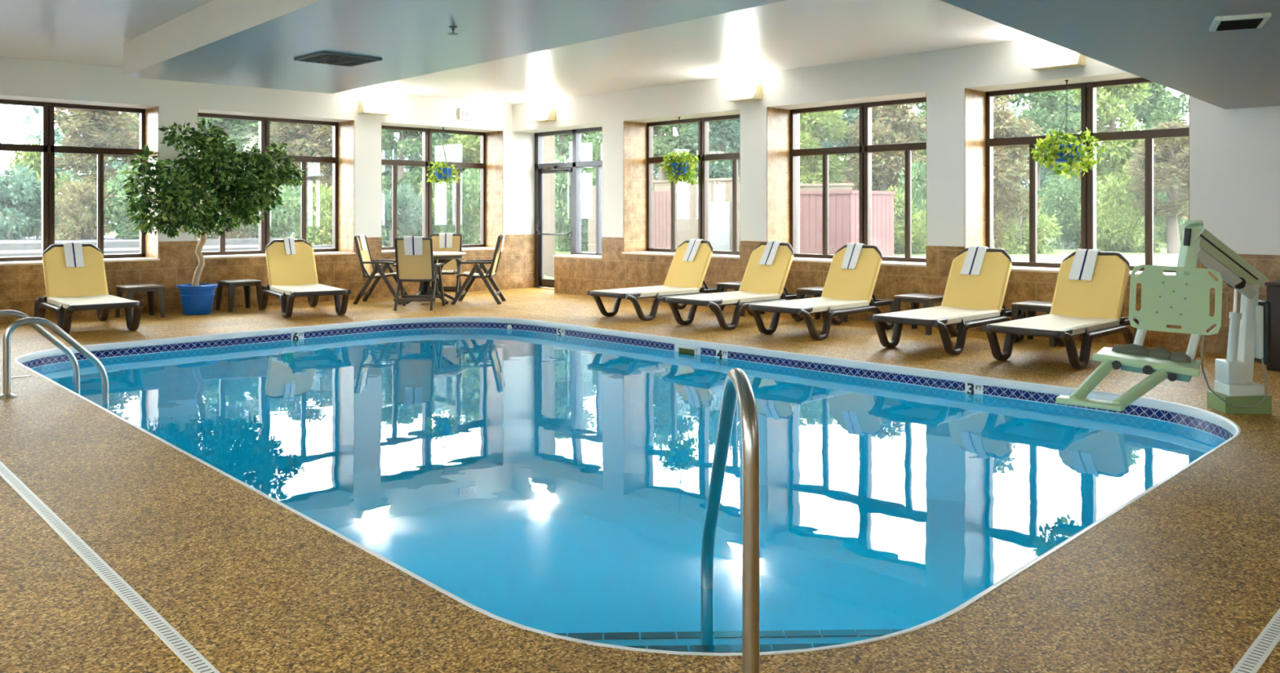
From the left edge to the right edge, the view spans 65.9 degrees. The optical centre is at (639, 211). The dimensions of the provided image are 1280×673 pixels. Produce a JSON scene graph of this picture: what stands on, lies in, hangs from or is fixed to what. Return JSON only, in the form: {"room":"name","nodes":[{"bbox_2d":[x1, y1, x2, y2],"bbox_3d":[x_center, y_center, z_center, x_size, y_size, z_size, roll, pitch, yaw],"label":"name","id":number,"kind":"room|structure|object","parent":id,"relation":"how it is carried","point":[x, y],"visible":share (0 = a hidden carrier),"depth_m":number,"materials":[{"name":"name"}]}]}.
{"room":"indoor swimming pool","nodes":[
{"label":"indoor swimming pool","id":0,"kind":"room"},
{"bbox_2d":[0,56,534,323],"bbox_3d":[-7.085,-0.410,13.079,14.233,3.560,0.672,0,0,-45],"label":"wall","id":1,"kind":"structure","parent":0,"point":[509,154],"depth_m":14.71,"materials":[{"name":"white paint"}]},
{"bbox_2d":[0,98,145,261],"bbox_3d":[-7.689,-0.399,12.813,2.360,2.042,0.105,0,0,-45],"label":"window","id":2,"kind":"structure","parent":1,"relation":"in","point":[47,148],"depth_m":12.80,"materials":[{"name":"brown metal"}]},
{"bbox_2d":[0,257,159,265],"bbox_3d":[-7.477,0.636,12.598,2.380,0.028,0.550,0,0,-45],"label":"trim","id":3,"kind":"structure","parent":1,"relation":"attached to","point":[131,259],"depth_m":12.80,"materials":[{"name":"stone"}]},
{"bbox_2d":[198,112,337,255],"bbox_3d":[-5.646,-0.399,14.822,2.360,2.042,0.105,0,0,-45],"label":"window","id":4,"kind":"structure","parent":1,"relation":"in","point":[264,122],"depth_m":15.15,"materials":[{"name":"brown metal"}]},
{"bbox_2d":[197,251,355,259],"bbox_3d":[-5.434,0.636,14.606,2.380,0.028,0.550,0,0,-45],"label":"trim","id":5,"kind":"structure","parent":1,"relation":"attached to","point":[321,253],"depth_m":14.23,"materials":[{"name":"stone"}]},
{"bbox_2d":[357,99,393,115],"bbox_3d":[-4.122,-1.630,15.390,0.500,0.200,0.210,0,0,-45],"label":"wall sconce","id":6,"kind":"object","parent":1,"relation":"attached to","point":[367,107],"visible":1,"depth_m":15.32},
{"bbox_2d":[363,100,391,112],"bbox_3d":[-4.091,-1.640,15.358,0.428,0.176,0.110,0,0,-45],"label":"diffuser","id":7,"kind":"object","parent":6,"relation":"attached to","point":[368,105],"depth_m":15.34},
{"bbox_2d":[381,124,485,249],"bbox_3d":[-3.627,-0.399,16.806,2.375,2.042,0.105,0,0,-45],"label":"window","id":8,"kind":"structure","parent":1,"relation":"in","point":[426,132],"depth_m":16.79,"materials":[{"name":"brown metal"}]},
{"bbox_2d":[426,127,460,184],"bbox_3d":[-3.309,-0.932,16.627,0.570,0.976,0.572,0,0,-13],"label":"hanging basket","id":9,"kind":"object","parent":1,"relation":"hanging from","point":[442,173],"visible":1,"depth_m":16.51,"materials":[{"name":"blue plastic"}]},
{"bbox_2d":[123,0,786,93],"bbox_3d":[-1.683,-1.714,8.297,2.516,0.393,9.544,0,0,-41],"label":"ceiling","id":10,"kind":"structure","parent":0,"point":[252,43],"depth_m":8.58,"materials":[{"name":"white paint"}]},
{"bbox_2d":[293,51,382,66],"bbox_3d":[-2.979,-1.503,9.734,0.620,0.029,0.620,0,0,-45],"label":"ceiling vent","id":11,"kind":"object","parent":10,"relation":"in","point":[322,57],"visible":1,"depth_m":9.67,"materials":[{"name":"grey metal"}]},
{"bbox_2d":[0,0,1036,104],"bbox_3d":[-0.792,-1.965,6.535,14.433,0.150,18.830,0,0,-45],"label":"ceiling","id":12,"kind":"structure","parent":0,"point":[788,34],"depth_m":11.02,"materials":[{"name":"paint"}]},
{"bbox_2d":[0,286,1279,672],"bbox_3d":[-0.792,1.350,6.535,14.433,0.001,18.830,0,0,-45],"label":"floor","id":13,"kind":"structure","parent":0,"point":[1184,577],"depth_m":3.76,"materials":[{"name":"stone"}]},
{"bbox_2d":[0,310,79,394],"bbox_3d":[-4.921,1.439,7.962,0.120,1.322,0.766,0,0,44],"label":"grab rail","id":14,"kind":"object","parent":13,"relation":"on","point":[38,327],"visible":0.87,"depth_m":8.11,"materials":[{"name":"silver metal"}]},
{"bbox_2d":[0,316,109,410],"bbox_3d":[-4.388,1.439,7.420,0.120,1.322,0.766,0,0,44],"label":"grab rail","id":15,"kind":"object","parent":13,"relation":"on","point":[6,393],"visible":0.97,"depth_m":7.35,"materials":[{"name":"silver metal"}]},
{"bbox_2d":[34,243,143,333],"bbox_3d":[-6.442,0.867,11.476,0.768,0.963,1.948,0,0,-42],"label":"sun lounger","id":16,"kind":"object","parent":13,"relation":"on","point":[70,289],"visible":0.94,"depth_m":11.71,"materials":[{"name":"yellow"}]},
{"bbox_2d":[62,241,84,266],"bbox_3d":[-6.864,0.514,11.953,0.211,0.300,0.235,0,0,-42],"label":"towel","id":17,"kind":"object","parent":16,"relation":"on","point":[73,254],"visible":1,"depth_m":11.92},
{"bbox_2d":[0,460,220,672],"bbox_3d":[-2.650,1.347,4.407,0.059,0.004,5.204,0,0,-42],"label":"drain","id":18,"kind":"object","parent":13,"relation":"on","point":[187,653],"visible":1,"depth_m":3.57,"materials":[{"name":"white plastic"}]},
{"bbox_2d":[115,283,165,317],"bbox_3d":[-6.412,1.145,12.656,0.460,0.410,0.460,0,0,-45],"label":"side table","id":19,"kind":"object","parent":13,"relation":"on","point":[150,288],"visible":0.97,"depth_m":12.63,"materials":[{"name":"grey plastic"}]},
{"bbox_2d":[120,118,306,315],"bbox_3d":[-5.642,0.050,13.051,1.094,2.600,2.351,0,0,37],"label":"ficus tree","id":20,"kind":"object","parent":13,"relation":"on","point":[197,298],"visible":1,"depth_m":12.89,"materials":[{"name":"green plant"}]},
{"bbox_2d":[215,278,262,311],"bbox_3d":[-5.527,1.145,13.610,0.460,0.410,0.460,0,0,-45],"label":"side table","id":21,"kind":"object","parent":13,"relation":"on","point":[246,283],"visible":1,"depth_m":13.57,"materials":[{"name":"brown plastic"}]},
{"bbox_2d":[261,239,351,318],"bbox_3d":[-4.544,0.867,13.262,0.768,0.963,1.948,0,0,-34],"label":"sun lounger","id":22,"kind":"object","parent":13,"relation":"on","point":[294,276],"visible":0.95,"depth_m":13.56,"materials":[{"name":"yellow"}]},
{"bbox_2d":[352,235,408,304],"bbox_3d":[-3.833,0.858,14.693,0.738,1.016,0.625,0,0,0],"label":"patio chair","id":23,"kind":"object","parent":13,"relation":"on","point":[369,270],"visible":0.83,"depth_m":14.44,"materials":[{"name":"grey plastic"}]},
{"bbox_2d":[392,237,445,310],"bbox_3d":[-3.114,0.858,13.893,0.625,1.016,0.738,0,0,0],"label":"patio chair","id":24,"kind":"object","parent":13,"relation":"on","point":[409,268],"visible":0.99,"depth_m":13.65,"materials":[{"name":"fabric"}]},
{"bbox_2d":[403,235,422,254],"bbox_3d":[-3.115,0.460,13.578,0.260,0.262,0.113,0,0,0],"label":"towel","id":25,"kind":"object","parent":24,"relation":"on","point":[412,244],"visible":1,"depth_m":13.54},
{"bbox_2d":[405,251,466,303],"bbox_3d":[-3.114,0.974,14.693,1.040,0.738,1.040,0,0,0],"label":"dining table","id":26,"kind":"object","parent":13,"relation":"on","point":[444,257],"visible":0.41,"depth_m":14.54,"materials":[{"name":"plastic"}]},
{"bbox_2d":[418,233,464,296],"bbox_3d":[-3.114,0.858,15.512,0.625,1.016,0.738,0,0,0],"label":"patio chair","id":27,"kind":"object","parent":13,"relation":"on","point":[452,267],"visible":0.48,"depth_m":15.77,"materials":[{"name":"fabric"}]},
{"bbox_2d":[450,235,506,304],"bbox_3d":[-2.393,0.858,14.693,0.738,1.016,0.625,0,0,0],"label":"patio chair","id":28,"kind":"object","parent":13,"relation":"on","point":[491,272],"visible":0.98,"depth_m":14.44,"materials":[{"name":"grey plastic"}]},
{"bbox_2d":[14,316,1240,655],"bbox_3d":[-1.009,2.248,7.920,5.786,1.804,9.521,0,0,-45],"label":"swimming pool","id":29,"kind":"object","parent":13,"relation":"in","point":[550,478],"visible":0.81,"depth_m":9.02,"materials":[{"name":"liquid"}]},
{"bbox_2d":[278,346,297,366],"bbox_3d":[-4.088,1.680,11.475,0.240,0.240,0.030,0,0,-45],"label":"pool light","id":30,"kind":"object","parent":29,"relation":"attached to","point":[287,355],"depth_m":11.45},
{"bbox_2d":[700,367,759,672],"bbox_3d":[0.276,1.128,3.349,0.120,1.285,1.221,0,0,-4],"label":"handrail","id":31,"kind":"object","parent":29,"relation":"attached to","point":[737,384],"visible":0.99,"depth_m":2.81,"materials":[{"name":"silver metal"}]},
{"bbox_2d":[587,240,728,320],"bbox_3d":[0.274,0.867,12.932,1.948,0.963,0.768,0,0,-45],"label":"sun lounger","id":32,"kind":"object","parent":13,"relation":"on","point":[682,277],"visible":0.88,"depth_m":13.04,"materials":[{"name":"fabric"}]},
{"bbox_2d":[662,242,808,329],"bbox_3d":[1.206,0.867,11.984,1.948,0.963,0.768,0,0,-45],"label":"sun lounger","id":33,"kind":"object","parent":13,"relation":"on","point":[761,283],"visible":0.85,"depth_m":12.10,"materials":[{"name":"yellow"}]},
{"bbox_2d":[745,244,893,339],"bbox_3d":[2.082,0.867,11.092,1.948,0.963,0.768,0,0,-45],"label":"sun lounger","id":34,"kind":"object","parent":13,"relation":"on","point":[845,291],"visible":0.95,"depth_m":11.21,"materials":[{"name":"yellow"}]},
{"bbox_2d":[840,242,865,269],"bbox_3d":[2.501,0.514,11.574,0.235,0.300,0.200,0,0,-45],"label":"towel","id":35,"kind":"object","parent":34,"relation":"on","point":[852,252],"visible":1,"depth_m":11.54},
{"bbox_2d":[795,286,848,323],"bbox_3d":[2.239,1.145,12.158,0.460,0.410,0.460,0,0,-45],"label":"side table","id":36,"kind":"object","parent":13,"relation":"on","point":[817,291],"visible":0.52,"depth_m":12.12,"materials":[{"name":"grey plastic"}]},
{"bbox_2d":[892,293,943,334],"bbox_3d":[3.178,1.145,11.146,0.460,0.410,0.460,0,0,-45],"label":"side table","id":37,"kind":"object","parent":13,"relation":"on","point":[914,299],"visible":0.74,"depth_m":11.05,"materials":[{"name":"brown plastic"}]},
{"bbox_2d":[867,248,1026,355],"bbox_3d":[3.159,0.867,9.998,1.948,0.963,0.768,0,0,-45],"label":"sun lounger","id":38,"kind":"object","parent":13,"relation":"on","point":[969,300],"visible":0.95,"depth_m":10.14,"materials":[{"name":"yellow"}]},
{"bbox_2d":[960,245,988,275],"bbox_3d":[3.568,0.514,10.489,0.234,0.300,0.233,0,0,-45],"label":"towel","id":39,"kind":"object","parent":38,"relation":"on","point":[973,262],"visible":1,"depth_m":10.46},
{"bbox_2d":[1010,300,1056,346],"bbox_3d":[4.146,1.145,10.190,0.460,0.410,0.460,0,0,-45],"label":"side table","id":40,"kind":"object","parent":13,"relation":"on","point":[1031,307],"visible":0.5,"depth_m":10.14,"materials":[{"name":"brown plastic"}]},
{"bbox_2d":[981,251,1139,368],"bbox_3d":[3.972,0.867,9.170,1.948,0.963,0.768,0,0,-45],"label":"sun lounger","id":41,"kind":"object","parent":13,"relation":"on","point":[1091,309],"visible":0.91,"depth_m":9.30,"materials":[{"name":"yellow"}]},
{"bbox_2d":[1067,248,1100,280],"bbox_3d":[4.367,0.514,9.676,0.234,0.300,0.243,0,0,-45],"label":"towel","id":42,"kind":"object","parent":41,"relation":"on","point":[1082,268],"visible":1,"depth_m":9.65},
{"bbox_2d":[1055,219,1271,413],"bbox_3d":[3.391,0.699,6.268,1.992,1.301,0.700,0,0,-45],"label":"lift","id":43,"kind":"object","parent":13,"relation":"on","point":[1182,299],"visible":1,"depth_m":6.23,"materials":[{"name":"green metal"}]},
{"bbox_2d":[1230,608,1279,672],"bbox_3d":[2.642,1.347,3.803,0.058,0.004,3.902,0,0,44],"label":"drain","id":44,"kind":"object","parent":13,"relation":"on","point":[1253,659],"visible":1,"depth_m":3.04,"materials":[{"name":"white plastic"}]},
{"bbox_2d":[1264,280,1279,371],"bbox_3d":[5.771,0.975,8.422,0.620,0.750,0.620,0,0,-45],"label":"bin","id":45,"kind":"object","parent":13,"relation":"on","point":[1273,289],"visible":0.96,"depth_m":8.38,"materials":[{"name":"plastic"}]},
{"bbox_2d":[511,37,1279,354],"bbox_3d":[4.276,-0.410,11.194,0.672,3.560,17.970,0,0,-45],"label":"wall","id":46,"kind":"structure","parent":0,"point":[1234,153],"depth_m":11.67,"materials":[{"name":"white paint"}]},
{"bbox_2d":[534,126,602,287],"bbox_3d":[-1.089,-0.035,16.865,0.312,2.770,2.360,0,0,-45],"label":"door","id":47,"kind":"structure","parent":46,"relation":"in","point":[574,167],"depth_m":17.04,"materials":[{"name":"grey metal"}]},
{"bbox_2d":[658,116,699,185],"bbox_3d":[0.594,-0.906,14.733,0.580,1.027,0.596,0,0,-45],"label":"hanging basket","id":48,"kind":"object","parent":46,"relation":"hanging from","point":[679,168],"visible":1,"depth_m":14.64,"materials":[{"name":"blue plastic"}]},
{"bbox_2d":[646,114,739,254],"bbox_3d":[0.960,-0.399,14.900,0.105,2.042,2.350,0,0,-45],"label":"window","id":49,"kind":"structure","parent":46,"relation":"in","point":[704,157],"depth_m":14.88,"materials":[{"name":"brown metal"}]},
{"bbox_2d":[724,84,762,102],"bbox_3d":[1.415,-1.630,13.493,0.210,0.200,0.500,0,0,-45],"label":"wall sconce","id":50,"kind":"object","parent":46,"relation":"attached to","point":[748,92],"visible":1,"depth_m":13.41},
{"bbox_2d":[726,84,755,99],"bbox_3d":[1.383,-1.640,13.461,0.110,0.176,0.428,0,0,-45],"label":"diffuser","id":51,"kind":"object","parent":50,"relation":"attached to","point":[748,91],"depth_m":13.43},
{"bbox_2d":[790,97,926,262],"bbox_3d":[2.944,-0.399,12.882,0.105,2.042,2.380,0,0,-45],"label":"window","id":52,"kind":"structure","parent":46,"relation":"in","point":[865,148],"depth_m":12.86,"materials":[{"name":"brown metal"}]},
{"bbox_2d":[792,257,926,266],"bbox_3d":[2.728,0.636,12.670,0.550,0.028,2.400,0,0,-45],"label":"trim","id":53,"kind":"structure","parent":46,"relation":"attached to","point":[795,259],"depth_m":12.37,"materials":[{"name":"stone"}]},
{"bbox_2d":[601,236,1279,260],"bbox_3d":[4.870,0.420,10.124,0.026,0.049,15.610,0,0,-45],"label":"trim","id":54,"kind":"structure","parent":46,"relation":"attached to","point":[1246,256],"depth_m":11.40,"materials":[{"name":"stone"}]},
{"bbox_2d":[1030,48,1085,71],"bbox_3d":[4.415,-1.630,10.441,0.210,0.200,0.500,0,0,-45],"label":"wall sconce","id":55,"kind":"object","parent":46,"relation":"attached to","point":[1060,58],"visible":0.86,"depth_m":10.40,"materials":[{"name":"plastic"}]},
{"bbox_2d":[1033,48,1076,66],"bbox_3d":[4.383,-1.640,10.409,0.110,0.176,0.428,0,0,-45],"label":"diffuser","id":56,"kind":"object","parent":55,"relation":"attached to","point":[1060,56],"depth_m":10.40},
{"bbox_2d":[1030,80,1105,178],"bbox_3d":[4.595,-0.894,10.630,0.697,1.066,0.760,0,0,-45],"label":"hanging basket","id":57,"kind":"object","parent":46,"relation":"hanging from","point":[1069,153],"visible":1,"depth_m":10.55,"materials":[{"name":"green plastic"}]},
{"bbox_2d":[1050,143,1082,162],"bbox_3d":[4.592,-0.628,10.620,0.316,0.185,0.316,0,0,-45],"label":"pot","id":58,"kind":"object","parent":57,"relation":"on","point":[1077,148],"depth_m":10.51,"materials":[{"name":"blue plastic"}]},
{"bbox_2d":[985,77,1188,271],"bbox_3d":[4.937,-0.399,10.855,0.105,2.042,2.348,0,0,-45],"label":"window","id":59,"kind":"structure","parent":46,"relation":"in","point":[1088,90],"depth_m":10.84,"materials":[{"name":"brown metal"}]},
{"bbox_2d":[940,0,1279,109],"bbox_3d":[3.121,-1.445,2.227,13.573,0.930,6.800,0,0,-45],"label":"ceiling","id":60,"kind":"structure","parent":0,"point":[1168,43],"depth_m":5.53,"materials":[{"name":"grey paint"}]},
{"bbox_2d":[1208,12,1271,31],"bbox_3d":[3.062,-0.966,5.044,0.240,0.029,0.340,0,0,25],"label":"ceiling vent","id":61,"kind":"object","parent":60,"relation":"in","point":[1257,20],"visible":1,"depth_m":4.96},
{"label":"outside","id":62,"kind":"structure","parent":0,"visible":0},
{"bbox_2d":[0,231,332,257],"bbox_3d":[-54.079,0.954,20.204,71.200,0.348,75.360,0,0,-45],"label":"ground","id":63,"kind":"structure","parent":62,"point":[108,237],"depth_m":23.10,"materials":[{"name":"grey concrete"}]},
{"bbox_2d":[0,163,61,239],"bbox_3d":[-17.981,-0.130,28.147,2.270,2.602,2.724,0,0,2],"label":"shrub","id":64,"kind":"object","parent":63,"relation":"on","point":[19,193],"visible":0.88,"depth_m":27.99,"materials":[{"name":"green plant"}]},
{"bbox_2d":[0,138,75,235],"bbox_3d":[-21.246,-0.604,34.204,3.178,4.036,2.474,0,0,-29],"label":"shrub","id":65,"kind":"object","parent":63,"relation":"on","point":[34,157],"visible":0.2,"depth_m":34.07,"materials":[{"name":"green plant"}]},
{"bbox_2d":[54,178,115,239],"bbox_3d":[-16.056,0.090,28.065,1.791,2.112,2.001,0,0,20],"label":"shrub","id":66,"kind":"object","parent":63,"relation":"on","point":[78,224],"visible":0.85,"depth_m":27.79,"materials":[{"name":"green plant"}]},
{"bbox_2d":[54,107,139,233],"bbox_3d":[-18.562,-1.849,33.996,3.362,5.346,3.319,0,0,-24],"label":"tree","id":67,"kind":"object","parent":63,"relation":"on","point":[86,128],"visible":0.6,"depth_m":33.29,"materials":[{"name":"green plant"}]},
{"bbox_2d":[88,162,139,239],"bbox_3d":[-14.638,-0.105,28.985,1.964,2.717,2.522,0,0,38],"label":"shrub","id":68,"kind":"object","parent":63,"relation":"on","point":[117,204],"visible":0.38,"depth_m":28.36,"materials":[{"name":"green plant"}]},
{"bbox_2d":[0,237,293,250],"bbox_3d":[-26.822,0.715,6.600,51.000,0.150,0.220,0,0,-45],"label":"kerb","id":69,"kind":"object","parent":63,"relation":"on","point":[107,244],"visible":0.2,"depth_m":21.61,"materials":[{"name":"concrete"}]},
{"bbox_2d":[0,244,332,256],"bbox_3d":[-24.649,0.760,4.389,51.000,0.060,0.220,0,0,-45],"label":"kerb","id":70,"kind":"object","parent":63,"relation":"on","point":[313,246],"depth_m":18.89,"materials":[{"name":"concrete"}]},
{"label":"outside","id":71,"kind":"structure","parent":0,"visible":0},
{"bbox_2d":[105,226,1178,287],"bbox_3d":[15.005,1.176,49.810,68.760,0.408,130.000,0,0,-45],"label":"ground","id":72,"kind":"structure","parent":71,"point":[1162,258],"depth_m":23.36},
{"bbox_2d":[198,191,258,239],"bbox_3d":[-11.878,0.370,28.348,2.201,2.112,1.970,0,0,6],"label":"shrub","id":73,"kind":"object","parent":72,"relation":"on","point":[235,233],"visible":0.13,"depth_m":28.36,"materials":[{"name":"green plant"}]},
{"bbox_2d":[198,116,271,201],"bbox_3d":[-14.866,-1.803,35.127,3.298,6.245,2.972,0,0,41],"label":"tree","id":74,"kind":"object","parent":72,"relation":"on","point":[246,131],"visible":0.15,"depth_m":34.65,"materials":[{"name":"green plant"}]},
{"bbox_2d":[244,184,323,244],"bbox_3d":[-10.350,0.468,28.863,2.522,2.717,1.964,0,0,4],"label":"shrub","id":75,"kind":"object","parent":72,"relation":"on","point":[280,224],"visible":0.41,"depth_m":28.52,"materials":[{"name":"green plant"}]},
{"bbox_2d":[257,121,332,223],"bbox_3d":[-11.778,-1.645,34.955,3.218,5.643,3.260,0,0,-28],"label":"tree","id":76,"kind":"object","parent":72,"relation":"on","point":[302,140],"visible":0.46,"depth_m":34.35,"materials":[{"name":"green plant"}]},
{"bbox_2d":[293,180,332,244],"bbox_3d":[-9.168,0.408,28.919,1.855,2.690,2.384,0,0,-28],"label":"shrub","id":77,"kind":"object","parent":72,"relation":"on","point":[322,201],"visible":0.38,"depth_m":28.57,"materials":[{"name":"green plant"}]},
{"bbox_2d":[381,182,435,246],"bbox_3d":[-7.228,0.341,29.116,2.314,2.478,1.944,0,0,-27],"label":"shrub","id":78,"kind":"object","parent":72,"relation":"on","point":[408,211],"visible":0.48,"depth_m":28.95,"materials":[{"name":"green plant"}]},
{"bbox_2d":[381,128,446,233],"bbox_3d":[-8.238,-1.887,35.030,2.989,5.944,2.694,0,0,-8],"label":"tree","id":79,"kind":"object","parent":72,"relation":"on","point":[406,144],"visible":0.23,"depth_m":34.56,"materials":[{"name":"green plant"}]},
{"bbox_2d":[400,160,452,235],"bbox_3d":[-6.411,0.035,30.148,2.270,3.228,1.767,0,0,27],"label":"shrub","id":80,"kind":"object","parent":72,"relation":"on","point":[437,188],"visible":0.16,"depth_m":29.80,"materials":[{"name":"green plant"}]},
{"bbox_2d":[433,133,479,239],"bbox_3d":[-5.951,-1.836,34.973,2.725,5.840,3.263,0,0,-31],"label":"tree","id":81,"kind":"object","parent":72,"relation":"on","point":[461,152],"visible":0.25,"depth_m":34.26,"materials":[{"name":"green plant"}]},
{"bbox_2d":[434,168,479,244],"bbox_3d":[-4.932,0.102,28.864,2.311,2.989,1.801,0,0,14],"label":"shrub","id":82,"kind":"object","parent":72,"relation":"on","point":[469,183],"visible":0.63,"depth_m":28.61,"materials":[{"name":"green plant"}]},
{"bbox_2d":[543,135,555,277],"bbox_3d":[-1.834,-0.340,19.639,0.200,3.420,0.380,0,0,-45],"label":"column","id":83,"kind":"structure","parent":72,"relation":"on","point":[548,141],"depth_m":19.54,"materials":[{"name":"white paint"}]},
{"bbox_2d":[555,152,595,251],"bbox_3d":[-1.815,-0.050,27.069,2.128,3.261,2.732,0,0,9],"label":"shrub","id":84,"kind":"object","parent":72,"relation":"on","point":[562,180],"visible":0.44,"depth_m":26.41,"materials":[{"name":"green plant"}]},
{"bbox_2d":[555,131,602,239],"bbox_3d":[-2.507,-1.971,33.867,2.786,6.111,3.092,0,0,-44],"label":"tree","id":85,"kind":"object","parent":72,"relation":"on","point":[562,143],"visible":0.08,"depth_m":33.16,"materials":[{"name":"green plant"}]},
{"bbox_2d":[588,185,595,253],"bbox_3d":[-0.746,0.325,22.369,0.360,1.850,0.950,0,0,-45],"label":"wall stub","id":86,"kind":"structure","parent":72,"relation":"on","point":[592,189],"depth_m":22.50,"materials":[{"name":"white paint"}]},
{"bbox_2d":[19,94,1182,231],"bbox_3d":[0.987,-2.212,62.169,93.032,9.463,89.637,0,0,-45],"label":"wood","id":87,"kind":"object","parent":72,"relation":"on","point":[58,136],"visible":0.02,"depth_m":55.88,"materials":[{"name":"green plant"}]},
{"bbox_2d":[653,190,671,248],"bbox_3d":[0.306,0.400,21.112,0.062,1.700,1.000,0,0,-45],"label":"fence","id":88,"kind":"object","parent":72,"relation":"on","point":[661,199],"visible":0.28,"depth_m":20.91,"materials":[{"name":"wood"}]},
{"bbox_2d":[653,122,697,191],"bbox_3d":[0.689,-1.818,32.183,2.694,5.806,2.989,0,0,1],"label":"tree","id":89,"kind":"object","parent":72,"relation":"on","point":[665,139],"visible":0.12,"depth_m":31.24,"materials":[{"name":"green plant"}]},
{"bbox_2d":[653,177,739,250],"bbox_3d":[1.567,0.190,22.855,0.380,1.920,3.260,0,0,-45],"label":"wall","id":90,"kind":"structure","parent":72,"relation":"on","point":[720,189],"depth_m":22.54,"materials":[{"name":"beige paint"}]},
{"bbox_2d":[683,119,739,178],"bbox_3d":[2.744,-1.769,31.906,2.938,5.816,2.962,0,0,-1],"label":"tree","id":91,"kind":"object","parent":72,"relation":"on","point":[719,131],"visible":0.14,"depth_m":31.48,"materials":[{"name":"green plant"}]},
{"bbox_2d":[796,113,799,253],"bbox_3d":[2.630,-0.950,16.581,0.110,4.600,0.110,0,0,-45],"label":"metal pole","id":92,"kind":"object","parent":72,"relation":"on","point":[797,114],"visible":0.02,"depth_m":16.53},
{"bbox_2d":[800,182,853,191],"bbox_3d":[3.671,0.210,22.155,0.360,1.680,2.410,0,0,-45],"label":"wall","id":93,"kind":"structure","parent":72,"relation":"on","point":[832,186],"depth_m":21.47,"materials":[{"name":"beige brick"}]},
{"bbox_2d":[800,110,853,188],"bbox_3d":[5.658,-1.538,32.053,3.213,5.244,2.862,0,0,-5],"label":"tree","id":94,"kind":"object","parent":72,"relation":"on","point":[811,167],"visible":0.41,"depth_m":31.56,"materials":[{"name":"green plant"}]},
{"bbox_2d":[800,190,895,256],"bbox_3d":[3.695,0.430,18.644,1.490,1.640,1.650,0,0,-45],"label":"fence","id":95,"kind":"object","parent":72,"relation":"on","point":[843,205],"visible":0.37,"depth_m":18.10,"materials":[{"name":"wood"}]},
{"bbox_2d":[816,108,880,191],"bbox_3d":[8.545,-1.982,40.110,3.444,6.252,3.472,0,0,-1],"label":"tree","id":96,"kind":"object","parent":72,"relation":"on","point":[851,117],"visible":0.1,"depth_m":39.62,"materials":[{"name":"green plant"}]},
{"bbox_2d":[840,103,926,218],"bbox_3d":[7.711,-1.591,31.013,2.955,5.350,2.916,0,0,-11],"label":"tree","id":97,"kind":"object","parent":72,"relation":"on","point":[889,123],"visible":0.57,"depth_m":30.47,"materials":[{"name":"green plant"}]},
{"bbox_2d":[880,184,926,253],"bbox_3d":[6.460,0.367,24.839,2.290,2.152,1.767,0,0,12],"label":"shrub","id":98,"kind":"object","parent":72,"relation":"on","point":[899,206],"visible":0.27,"depth_m":24.49,"materials":[{"name":"green plant"}]},
{"bbox_2d":[897,160,926,247],"bbox_3d":[7.815,-0.050,26.951,1.637,3.261,2.101,0,0,11],"label":"shrub","id":99,"kind":"object","parent":72,"relation":"on","point":[920,187],"visible":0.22,"depth_m":26.74,"materials":[{"name":"green plant"}]},
{"bbox_2d":[993,95,1044,248],"bbox_3d":[7.736,-0.923,22.022,2.343,4.012,2.313,0,0,13],"label":"tree","id":100,"kind":"object","parent":72,"relation":"on","point":[1006,158],"visible":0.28,"depth_m":21.44,"materials":[{"name":"green plant"}]},
{"bbox_2d":[993,197,1062,254],"bbox_3d":[9.552,0.418,25.166,2.518,2.018,1.944,0,0,-28],"label":"shrub","id":101,"kind":"object","parent":72,"relation":"on","point":[1017,242],"visible":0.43,"depth_m":24.78,"materials":[{"name":"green plant"}]},
{"bbox_2d":[993,89,1080,244],"bbox_3d":[12.640,-1.590,31.095,2.989,5.347,2.694,0,0,-30],"label":"tree","id":102,"kind":"object","parent":72,"relation":"on","point":[1038,104],"visible":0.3,"depth_m":30.39,"materials":[{"name":"green plant"}]},
{"bbox_2d":[1036,173,1106,249],"bbox_3d":[12.341,0.155,27.962,2.311,2.717,1.801,0,0,-42],"label":"shrub","id":103,"kind":"object","parent":72,"relation":"on","point":[1061,194],"visible":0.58,"depth_m":27.63,"materials":[{"name":"green plant"}]},
{"bbox_2d":[1040,89,1107,232],"bbox_3d":[17.526,-2.391,40.114,3.444,7.086,3.472,0,0,3],"label":"tree","id":104,"kind":"object","parent":72,"relation":"on","point":[1076,109],"visible":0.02,"depth_m":39.55,"materials":[{"name":"green plant"}]},
{"bbox_2d":[1068,83,1158,218],"bbox_3d":[14.885,-1.987,31.035,2.712,6.143,3.214,0,0,-39],"label":"tree","id":105,"kind":"object","parent":72,"relation":"on","point":[1109,100],"visible":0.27,"depth_m":30.51,"materials":[{"name":"green plant"}]},
{"bbox_2d":[1075,172,1166,252],"bbox_3d":[12.580,0.215,25.905,1.944,2.556,2.518,0,0,-35],"label":"shrub","id":106,"kind":"object","parent":72,"relation":"on","point":[1122,232],"visible":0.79,"depth_m":25.56,"materials":[{"name":"green plant"}]},
{"bbox_2d":[1123,119,1188,253],"bbox_3d":[13.519,-0.625,24.985,2.313,3.415,2.343,0,0,33],"label":"tree","id":107,"kind":"object","parent":72,"relation":"on","point":[1171,155],"visible":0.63,"depth_m":24.79,"materials":[{"name":"green plant"}]},
{"bbox_2d":[1124,82,1188,227],"bbox_3d":[20.908,-2.662,39.896,3.298,7.495,2.972,0,0,-29],"label":"tree","id":108,"kind":"object","parent":72,"relation":"on","point":[1161,106],"visible":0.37,"depth_m":39.43,"materials":[{"name":"green plant"}]},
{"bbox_2d":[1144,184,1188,247],"bbox_3d":[15.778,0.053,28.945,1.801,2.989,2.311,0,0,10],"label":"shrub","id":109,"kind":"object","parent":72,"relation":"on","point":[1182,221],"visible":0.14,"depth_m":28.93,"materials":[{"name":"green plant"}]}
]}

